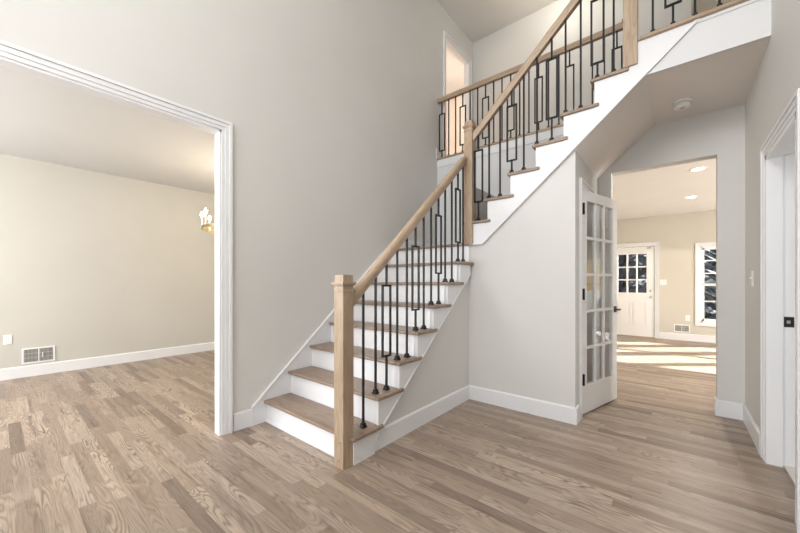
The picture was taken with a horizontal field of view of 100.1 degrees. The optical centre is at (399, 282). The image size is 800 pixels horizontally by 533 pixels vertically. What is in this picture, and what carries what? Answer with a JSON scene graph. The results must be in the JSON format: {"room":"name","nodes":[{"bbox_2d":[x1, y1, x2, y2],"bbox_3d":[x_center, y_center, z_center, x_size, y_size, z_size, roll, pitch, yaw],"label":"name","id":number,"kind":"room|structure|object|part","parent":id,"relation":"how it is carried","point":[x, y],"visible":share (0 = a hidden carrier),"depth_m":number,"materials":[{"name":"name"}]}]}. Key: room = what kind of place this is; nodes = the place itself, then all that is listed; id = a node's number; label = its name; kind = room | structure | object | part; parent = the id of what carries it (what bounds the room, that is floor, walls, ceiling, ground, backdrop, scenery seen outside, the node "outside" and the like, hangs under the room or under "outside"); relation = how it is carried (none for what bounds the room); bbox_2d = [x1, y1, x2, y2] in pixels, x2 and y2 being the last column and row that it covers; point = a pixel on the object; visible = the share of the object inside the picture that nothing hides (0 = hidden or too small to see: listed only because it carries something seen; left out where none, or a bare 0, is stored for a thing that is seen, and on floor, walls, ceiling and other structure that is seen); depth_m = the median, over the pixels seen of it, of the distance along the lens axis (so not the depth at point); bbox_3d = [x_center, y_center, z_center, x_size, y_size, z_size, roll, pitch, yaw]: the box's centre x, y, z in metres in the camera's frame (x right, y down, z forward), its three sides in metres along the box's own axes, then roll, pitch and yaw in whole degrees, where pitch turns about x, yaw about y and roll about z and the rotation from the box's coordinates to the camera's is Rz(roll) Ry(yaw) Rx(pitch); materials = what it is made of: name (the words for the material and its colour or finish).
{"room":"entrance hall","nodes":[
{"label":"entrance hall","id":0,"kind":"room"},
{"bbox_2d":[0,153,214,368],"bbox_3d":[-4.350,-0.260,4.830,0.140,2.900,6.700,0,0,40],"label":"wall","id":1,"kind":"structure","parent":0,"point":[93,264],"depth_m":4.76,"materials":[{"name":"beige paint"}]},
{"bbox_2d":[3,334,11,344],"bbox_3d":[-4.834,0.697,4.127,0.008,0.118,0.072,0,0,40],"label":"wall outlet","id":2,"kind":"object","parent":1,"relation":"attached to","point":[7,339],"visible":1,"depth_m":4.12,"materials":[{"name":"white plastic"}]},
{"bbox_2d":[22,345,54,363],"bbox_3d":[-4.663,0.926,4.325,0.020,0.197,0.293,0,0,40],"label":"air vent","id":3,"kind":"object","parent":1,"relation":"in","point":[46,353],"visible":1,"depth_m":4.32,"materials":[{"name":"white plastic"}]},
{"bbox_2d":[0,342,214,380],"bbox_3d":[-4.481,1.119,4.549,0.015,0.142,5.900,0,0,40],"label":"baseboard","id":4,"kind":"structure","parent":1,"relation":"attached to","point":[69,365],"depth_m":4.76,"materials":[{"name":"white wood"}]},
{"bbox_2d":[0,66,214,193],"bbox_3d":[-3.004,-1.645,3.717,3.633,0.130,6.700,0,0,40],"label":"ceiling","id":5,"kind":"structure","parent":0,"point":[42,120],"depth_m":3.61,"materials":[{"name":"paint"}]},
{"bbox_2d":[200,208,214,232],"bbox_3d":[-2.156,-1.141,4.611,1.022,0.877,1.022,0,0,40],"label":"chandelier","id":6,"kind":"object","parent":5,"relation":"hanging from","point":[205,224],"visible":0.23,"depth_m":4.39,"materials":[{"name":"gold metal"}]},
{"bbox_2d":[0,0,472,412],"bbox_3d":[-1.175,-1.500,2.950,0.080,5.380,7.850,0,0,40],"label":"wall","id":7,"kind":"structure","parent":0,"point":[333,108],"depth_m":3.09,"materials":[{"name":"beige paint"}]},
{"bbox_2d":[0,39,232,435],"bbox_3d":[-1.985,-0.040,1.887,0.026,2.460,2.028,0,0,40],"label":"trim","id":8,"kind":"structure","parent":7,"relation":"attached to","point":[8,50],"depth_m":2.62,"materials":[{"name":"white wood"}]},
{"bbox_2d":[233,408,251,431],"bbox_3d":[-1.288,1.119,2.739,0.015,0.142,0.144,0,0,40],"label":"baseboard","id":9,"kind":"structure","parent":7,"relation":"attached to","point":[242,419],"depth_m":2.73,"materials":[{"name":"white wood"}]},
{"bbox_2d":[436,149,440,158],"bbox_3d":[0.592,-1.913,5.012,0.015,0.142,0.180,0,0,40],"label":"baseboard","id":10,"kind":"structure","parent":7,"relation":"attached to","point":[438,154],"depth_m":4.97,"materials":[{"name":"white wood"}]},
{"bbox_2d":[443,30,471,156],"bbox_3d":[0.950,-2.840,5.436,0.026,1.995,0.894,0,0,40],"label":"trim","id":11,"kind":"structure","parent":7,"relation":"attached to","point":[445,34],"depth_m":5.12,"materials":[{"name":"white wood"}]},
{"bbox_2d":[437,123,563,160],"bbox_3d":[1.527,-1.829,4.205,2.485,0.027,0.092,0,0,40],"label":"trim","id":12,"kind":"structure","parent":7,"relation":"attached to","point":[562,124],"depth_m":4.26,"materials":[{"name":"brown wood"}]},
{"bbox_2d":[437,18,622,156],"bbox_3d":[1.506,-2.321,4.231,2.418,0.958,0.117,0,0,40],"label":"balcony railing","id":13,"kind":"object","parent":12,"relation":"on","point":[597,36],"visible":0.45,"depth_m":4.15,"materials":[{"name":"brown wood"}]},
{"bbox_3d":[1.473,-2.713,4.258,2.335,0.070,0.063,0,0,40],"label":"handrail","id":14,"kind":"part","parent":13,"relation":"part of","materials":[{"name":"brown wood"}]},
{"bbox_2d":[0,335,796,532],"bbox_3d":[1.559,1.250,3.220,11.300,0.120,11.750,0,0,40],"label":"floor","id":15,"kind":"structure","parent":0,"point":[129,447],"depth_m":2.16,"materials":[{"name":"brown wood"}]},
{"bbox_2d":[251,18,699,464],"bbox_3d":[0.759,-0.313,2.975,2.866,3.006,2.828,0,0,40],"label":"staircase","id":16,"kind":"structure","parent":15,"relation":"on","point":[309,374],"depth_m":2.87,"materials":[{"name":"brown wood"}]},
{"bbox_3d":[-0.767,1.181,2.559,1.000,0.018,0.017,0,0,40],"label":"shoe moulding","id":17,"kind":"part","parent":16,"relation":"part of","materials":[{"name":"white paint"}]},
{"bbox_2d":[331,156,466,469],"bbox_3d":[0.132,-0.048,2.790,0.117,2.475,1.682,0,0,40],"label":"stair railing","id":18,"kind":"object","parent":16,"relation":"on","point":[346,295],"visible":0.93,"depth_m":2.46,"materials":[{"name":"brown wood"}]},
{"bbox_3d":[-0.366,0.604,2.187,0.091,1.173,0.091,0,0,40],"label":"newel post","id":19,"kind":"part","parent":18,"relation":"part of","materials":[{"name":"brown wood"}]},
{"bbox_3d":[0.146,-0.548,2.806,0.063,0.070,2.141,0,42,40],"label":"handrail","id":20,"kind":"part","parent":18,"relation":"part of","materials":[{"name":"brown wood"}]},
{"bbox_2d":[462,0,637,244],"bbox_3d":[1.246,-1.677,3.006,1.478,2.565,0.125,0,0,40],"label":"stair railing","id":21,"kind":"object","parent":16,"relation":"on","point":[472,132],"visible":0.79,"depth_m":3.01,"materials":[{"name":"brown wood"}]},
{"bbox_3d":[0.719,-0.988,3.437,0.091,1.185,0.091,0,0,40],"label":"newel post","id":22,"kind":"part","parent":21,"relation":"part of","materials":[{"name":"brown wood"}]},
{"bbox_3d":[1.225,-2.063,3.018,0.063,0.070,1.786,0,-43,-50],"label":"handrail","id":23,"kind":"part","parent":21,"relation":"part of","materials":[{"name":"brown wood"}]},
{"bbox_3d":[1.773,-2.270,2.575,0.091,1.240,0.091,0,0,40],"label":"newel post","id":24,"kind":"part","parent":21,"relation":"part of","materials":[{"name":"brown wood"}]},
{"bbox_2d":[368,188,494,425],"bbox_3d":[0.551,0.090,3.327,0.120,2.200,2.450,0,0,40],"label":"wall","id":25,"kind":"structure","parent":0,"point":[443,370],"depth_m":3.11,"materials":[{"name":"beige paint"}]},
{"bbox_2d":[375,385,469,451],"bbox_3d":[0.261,1.119,2.901,0.015,0.142,1.425,0,0,40],"label":"baseboard","id":26,"kind":"structure","parent":25,"relation":"attached to","point":[404,425],"depth_m":2.77,"materials":[{"name":"white wood"}]},
{"bbox_2d":[446,87,463,155],"bbox_3d":[0.251,-3.016,6.475,2.135,2.348,2.700,0,0,40],"label":"wall","id":27,"kind":"structure","parent":0,"point":[459,98],"depth_m":7.32,"materials":[{"name":"beige paint"}]},
{"bbox_2d":[437,135,563,244],"bbox_3d":[1.297,-0.270,4.413,2.105,2.920,0.075,0,0,40],"label":"wall","id":28,"kind":"structure","parent":0,"point":[530,153],"depth_m":4.48,"materials":[{"name":"white paint"}]},
{"bbox_2d":[473,0,690,146],"bbox_3d":[3.063,-3.016,5.850,2.995,2.348,2.280,0,0,40],"label":"wall","id":29,"kind":"structure","parent":0,"point":[510,46],"depth_m":5.02,"materials":[{"name":"beige paint"}]},
{"bbox_2d":[437,0,732,94],"bbox_3d":[0.578,-4.250,2.896,7.200,0.120,10.000,0,0,40],"label":"ceiling","id":30,"kind":"structure","parent":0,"point":[478,19],"depth_m":5.23,"materials":[{"name":"paint"}]},
{"bbox_2d":[578,154,597,403],"bbox_3d":[1.796,0.034,3.287,0.100,2.312,0.925,0,0,40],"label":"wall","id":31,"kind":"structure","parent":0,"point":[584,172],"depth_m":3.00,"materials":[{"name":"beige paint"}]},
{"bbox_2d":[575,403,580,424],"bbox_3d":[1.518,1.119,2.860,0.015,0.142,0.142,0,0,40],"label":"baseboard","id":32,"kind":"structure","parent":31,"relation":"attached to","point":[578,407],"depth_m":2.85,"materials":[{"name":"white wood"}]},
{"bbox_2d":[579,178,599,419],"bbox_3d":[1.855,0.137,3.261,0.023,2.107,0.878,0,0,40],"label":"trim","id":33,"kind":"structure","parent":31,"relation":"attached to","point":[582,183],"depth_m":2.93,"materials":[{"name":"white wood"}]},
{"bbox_2d":[582,188,596,382],"bbox_3d":[1.806,0.167,3.301,0.107,2.046,0.756,0,0,40],"label":"trim","id":34,"kind":"structure","parent":31,"relation":"attached to","point":[589,206],"depth_m":3.58,"materials":[{"name":"white wood"}]},
{"bbox_2d":[582,189,620,414],"bbox_3d":[1.900,0.168,3.216,0.747,2.020,0.145,0,0,-36],"label":"door","id":35,"kind":"structure","parent":31,"relation":"in","point":[596,393],"depth_m":3.20,"materials":[{"name":"white paint"}]},
{"bbox_2d":[469,0,770,406],"bbox_3d":[1.541,-0.313,2.821,2.130,3.006,0.117,0,0,40],"label":"wall","id":36,"kind":"structure","parent":0,"point":[523,279],"depth_m":3.00,"materials":[{"name":"beige paint"}]},
{"bbox_2d":[469,385,574,424],"bbox_3d":[1.094,1.119,3.128,0.980,0.142,0.015,0,0,40],"label":"baseboard","id":37,"kind":"structure","parent":36,"relation":"attached to","point":[559,412],"depth_m":3.08,"materials":[{"name":"white wood"}]},
{"bbox_2d":[640,0,748,40],"bbox_3d":[2.066,-1.829,2.309,0.669,0.027,0.068,0,0,40],"label":"trim","id":38,"kind":"structure","parent":36,"relation":"attached to","point":[734,2],"depth_m":2.31,"materials":[{"name":"brown wood"}]},
{"bbox_2d":[650,0,722,31],"bbox_3d":[2.061,-2.261,2.327,0.700,0.838,0.063,0,0,40],"label":"balcony railing","id":39,"kind":"object","parent":38,"relation":"on","point":[665,1],"visible":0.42,"depth_m":2.40,"materials":[{"name":"black metal"}]},
{"bbox_2d":[696,0,759,23],"bbox_3d":[2.185,-1.806,2.207,0.355,0.020,0.010,0,0,40],"label":"trim","id":40,"kind":"structure","parent":36,"relation":"attached to","point":[749,1],"depth_m":2.22,"materials":[{"name":"white wood"}]},
{"bbox_2d":[613,158,715,219],"bbox_3d":[5.072,-1.492,4.643,7.700,0.095,5.080,0,0,40],"label":"ceiling","id":41,"kind":"structure","parent":0,"point":[659,191],"depth_m":5.23,"materials":[{"name":"white paint"}]},
{"bbox_2d":[689,167,707,171],"bbox_3d":[3.777,-1.441,4.247,0.180,0.006,0.180,0,0,40],"label":"recessed light","id":42,"kind":"object","parent":41,"relation":"in","point":[696,168],"visible":1,"depth_m":4.25,"materials":[{"name":"white plastic"}]},
{"bbox_2d":[617,210,715,335],"bbox_3d":[6.579,-0.175,6.465,7.700,2.730,0.150,0,0,40],"label":"wall","id":43,"kind":"structure","parent":0,"point":[677,235],"depth_m":7.03,"materials":[{"name":"beige paint"}]},
{"bbox_2d":[617,246,653,337],"bbox_3d":[5.218,0.198,7.534,0.790,1.985,0.178,0,0,40],"label":"door","id":44,"kind":"structure","parent":43,"relation":"in","point":[635,317],"depth_m":7.46,"materials":[{"name":"white paint"}]},
{"bbox_3d":[5.199,0.677,7.513,0.532,0.505,0.014,0,0,40],"label":"raised panel","id":45,"kind":"part","parent":44,"relation":"part of","materials":[{"name":"white paint"}]},
{"bbox_2d":[617,242,658,337],"bbox_3d":[5.189,0.152,7.500,0.960,2.075,0.026,0,0,40],"label":"trim","id":46,"kind":"structure","parent":43,"relation":"attached to","point":[655,244],"depth_m":7.23,"materials":[{"name":"white wood"}]},
{"bbox_2d":[660,280,666,284],"bbox_3d":[5.620,-0.015,7.149,0.115,0.118,0.018,0,0,40],"label":"light switch","id":47,"kind":"object","parent":43,"relation":"attached to","point":[662,282],"visible":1,"depth_m":7.15,"materials":[{"name":"white plastic"}]},
{"bbox_2d":[674,324,689,332],"bbox_3d":[5.852,0.943,6.955,0.256,0.155,0.020,0,0,40],"label":"air vent","id":48,"kind":"object","parent":43,"relation":"in","point":[677,327],"visible":1,"depth_m":6.96,"materials":[{"name":"white plastic"}]},
{"bbox_2d":[659,332,715,342],"bbox_3d":[7.453,1.119,5.636,4.895,0.142,0.015,0,0,40],"label":"baseboard","id":49,"kind":"structure","parent":43,"relation":"attached to","point":[662,335],"depth_m":6.88,"materials":[{"name":"white wood"}]},
{"bbox_2d":[695,242,715,326],"bbox_3d":[6.386,0.029,6.608,0.844,1.682,0.176,0,0,40],"label":"window","id":50,"kind":"structure","parent":43,"relation":"in","point":[699,247],"depth_m":6.78,"materials":[{"name":"white wood"}]},
{"bbox_3d":[6.394,0.030,6.618,0.680,1.520,0.150,0,0,40],"label":"frame","id":51,"kind":"part","parent":50,"relation":"part of","materials":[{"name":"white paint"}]},
{"bbox_3d":[6.403,-0.324,6.630,0.636,0.768,0.030,0,0,40],"label":"sash","id":52,"kind":"part","parent":50,"relation":"part of","materials":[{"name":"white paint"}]},
{"bbox_3d":[6.381,0.389,6.603,0.636,0.758,0.030,0,0,40],"label":"sash","id":53,"kind":"part","parent":50,"relation":"part of","materials":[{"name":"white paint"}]},
{"bbox_2d":[598,104,744,403],"bbox_3d":[2.611,-0.260,3.295,1.345,2.900,0.125,0,0,40],"label":"wall","id":54,"kind":"structure","parent":0,"point":[719,134],"depth_m":2.99,"materials":[{"name":"beige paint"}]},
{"bbox_2d":[437,126,563,167],"bbox_3d":[1.510,-1.773,4.184,2.485,0.086,0.006,0,0,40],"label":"trim","id":55,"kind":"structure","parent":54,"relation":"attached to","point":[558,130],"depth_m":4.26,"materials":[{"name":"white wood"}]},
{"bbox_2d":[714,396,716,415],"bbox_3d":[2.882,1.119,3.060,0.015,0.142,0.140,0,0,40],"label":"baseboard","id":56,"kind":"structure","parent":54,"relation":"attached to","point":[715,397],"depth_m":3.01,"materials":[{"name":"white wood"}]},
{"bbox_2d":[717,400,742,419],"bbox_3d":[2.910,1.119,2.956,0.161,0.142,0.015,0,0,40],"label":"baseboard","id":57,"kind":"structure","parent":54,"relation":"attached to","point":[727,409],"depth_m":2.95,"materials":[{"name":"white wood"}]},
{"bbox_2d":[575,36,770,178],"bbox_3d":[2.229,-1.362,2.857,1.115,0.480,1.035,0,0,40],"label":"ceiling","id":58,"kind":"structure","parent":0,"point":[725,79],"depth_m":2.76,"materials":[{"name":"paint"}]},
{"bbox_2d":[672,97,692,110],"bbox_3d":[2.417,-1.524,2.868,0.132,0.056,0.132,0,0,40],"label":"smoke detector","id":59,"kind":"object","parent":58,"relation":"attached to","point":[684,103],"visible":1,"depth_m":2.84,"materials":[{"name":"white plastic"}]},
{"bbox_2d":[745,0,799,428],"bbox_3d":[0.967,-1.500,0.330,0.160,5.380,6.540,0,0,40],"label":"wall","id":60,"kind":"structure","parent":0,"point":[777,79],"depth_m":2.40,"materials":[{"name":"beige paint"}]},
{"bbox_2d":[743,404,759,454],"bbox_3d":[2.738,1.119,2.610,0.015,0.142,0.768,0,0,40],"label":"baseboard","id":61,"kind":"structure","parent":60,"relation":"attached to","point":[754,431],"depth_m":2.57,"materials":[{"name":"white wood"}]},
{"bbox_2d":[749,271,753,285],"bbox_3d":[2.740,-0.035,2.614,0.018,0.118,0.072,0,0,40],"label":"light switch","id":62,"kind":"object","parent":60,"relation":"attached to","point":[752,272],"visible":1,"depth_m":2.58,"materials":[{"name":"white plastic"}]},
{"bbox_3d":[2.744,-0.035,2.610,0.005,0.118,0.072,0,0,40],"label":"plate","id":63,"kind":"part","parent":62,"relation":"part of","materials":[{"name":"white plastic"}]},
{"bbox_2d":[760,88,799,532],"bbox_3d":[2.186,0.134,1.941,0.014,2.113,0.923,0,0,40],"label":"trim","id":64,"kind":"structure","parent":60,"relation":"attached to","point":[793,106],"depth_m":1.75,"materials":[{"name":"white wood"}]},
{"bbox_2d":[765,112,795,522],"bbox_3d":[2.254,0.172,1.885,0.168,2.036,0.769,0,0,40],"label":"door","id":65,"kind":"structure","parent":60,"relation":"attached to","point":[780,160],"depth_m":2.17,"materials":[{"name":"white wood"}]},
{"bbox_2d":[784,317,793,327],"bbox_3d":[2.500,0.252,2.153,0.044,0.067,0.003,0,0,40],"label":"strike plate","id":66,"kind":"object","parent":60,"relation":"attached to","point":[788,321],"visible":1,"depth_m":2.15,"materials":[{"name":"black metal"}]},
{"bbox_2d":[784,465,794,484],"bbox_3d":[2.283,1.183,1.860,0.082,0.014,0.731,0,0,40],"label":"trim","id":67,"kind":"structure","parent":60,"relation":"attached to","point":[790,470],"depth_m":2.09,"materials":[{"name":"white wood"}]},
{"label":"outside","id":68,"kind":"structure","parent":0,"visible":0},
{"bbox_3d":[32.992,1.740,24.208,100.000,0.100,60.640,0,0,40],"label":"ground","id":69,"kind":"structure","parent":68,"visible":0},
{"bbox_2d":[618,246,650,292],"bbox_3d":[10.323,-2.756,15.273,3.557,8.892,3.384,0,0,40],"label":"evergreen tree","id":70,"kind":"object","parent":69,"relation":"on","point":[622,259],"visible":0.05,"depth_m":14.76,"materials":[{"name":"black plant"}]},
{"bbox_2d":[623,250,715,318],"bbox_3d":[9.038,-1.808,10.995,3.466,6.996,3.508,0,0,40],"label":"evergreen tree","id":71,"kind":"object","parent":69,"relation":"on","point":[707,279],"visible":0.04,"depth_m":10.90,"materials":[{"name":"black plant"}]},
{"bbox_2d":[704,249,715,317],"bbox_3d":[13.202,-2.505,13.002,3.479,8.390,3.326,0,0,40],"label":"evergreen tree","id":72,"kind":"object","parent":69,"relation":"on","point":[714,250],"visible":0.02,"depth_m":13.23,"materials":[{"name":"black plant"}]},
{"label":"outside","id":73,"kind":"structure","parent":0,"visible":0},
{"bbox_2d":[618,246,715,317],"bbox_3d":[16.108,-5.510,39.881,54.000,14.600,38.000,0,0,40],"label":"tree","id":74,"kind":"object","parent":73,"point":[639,262],"depth_m":17.89,"materials":[{"name":"green plant"}]}
]}

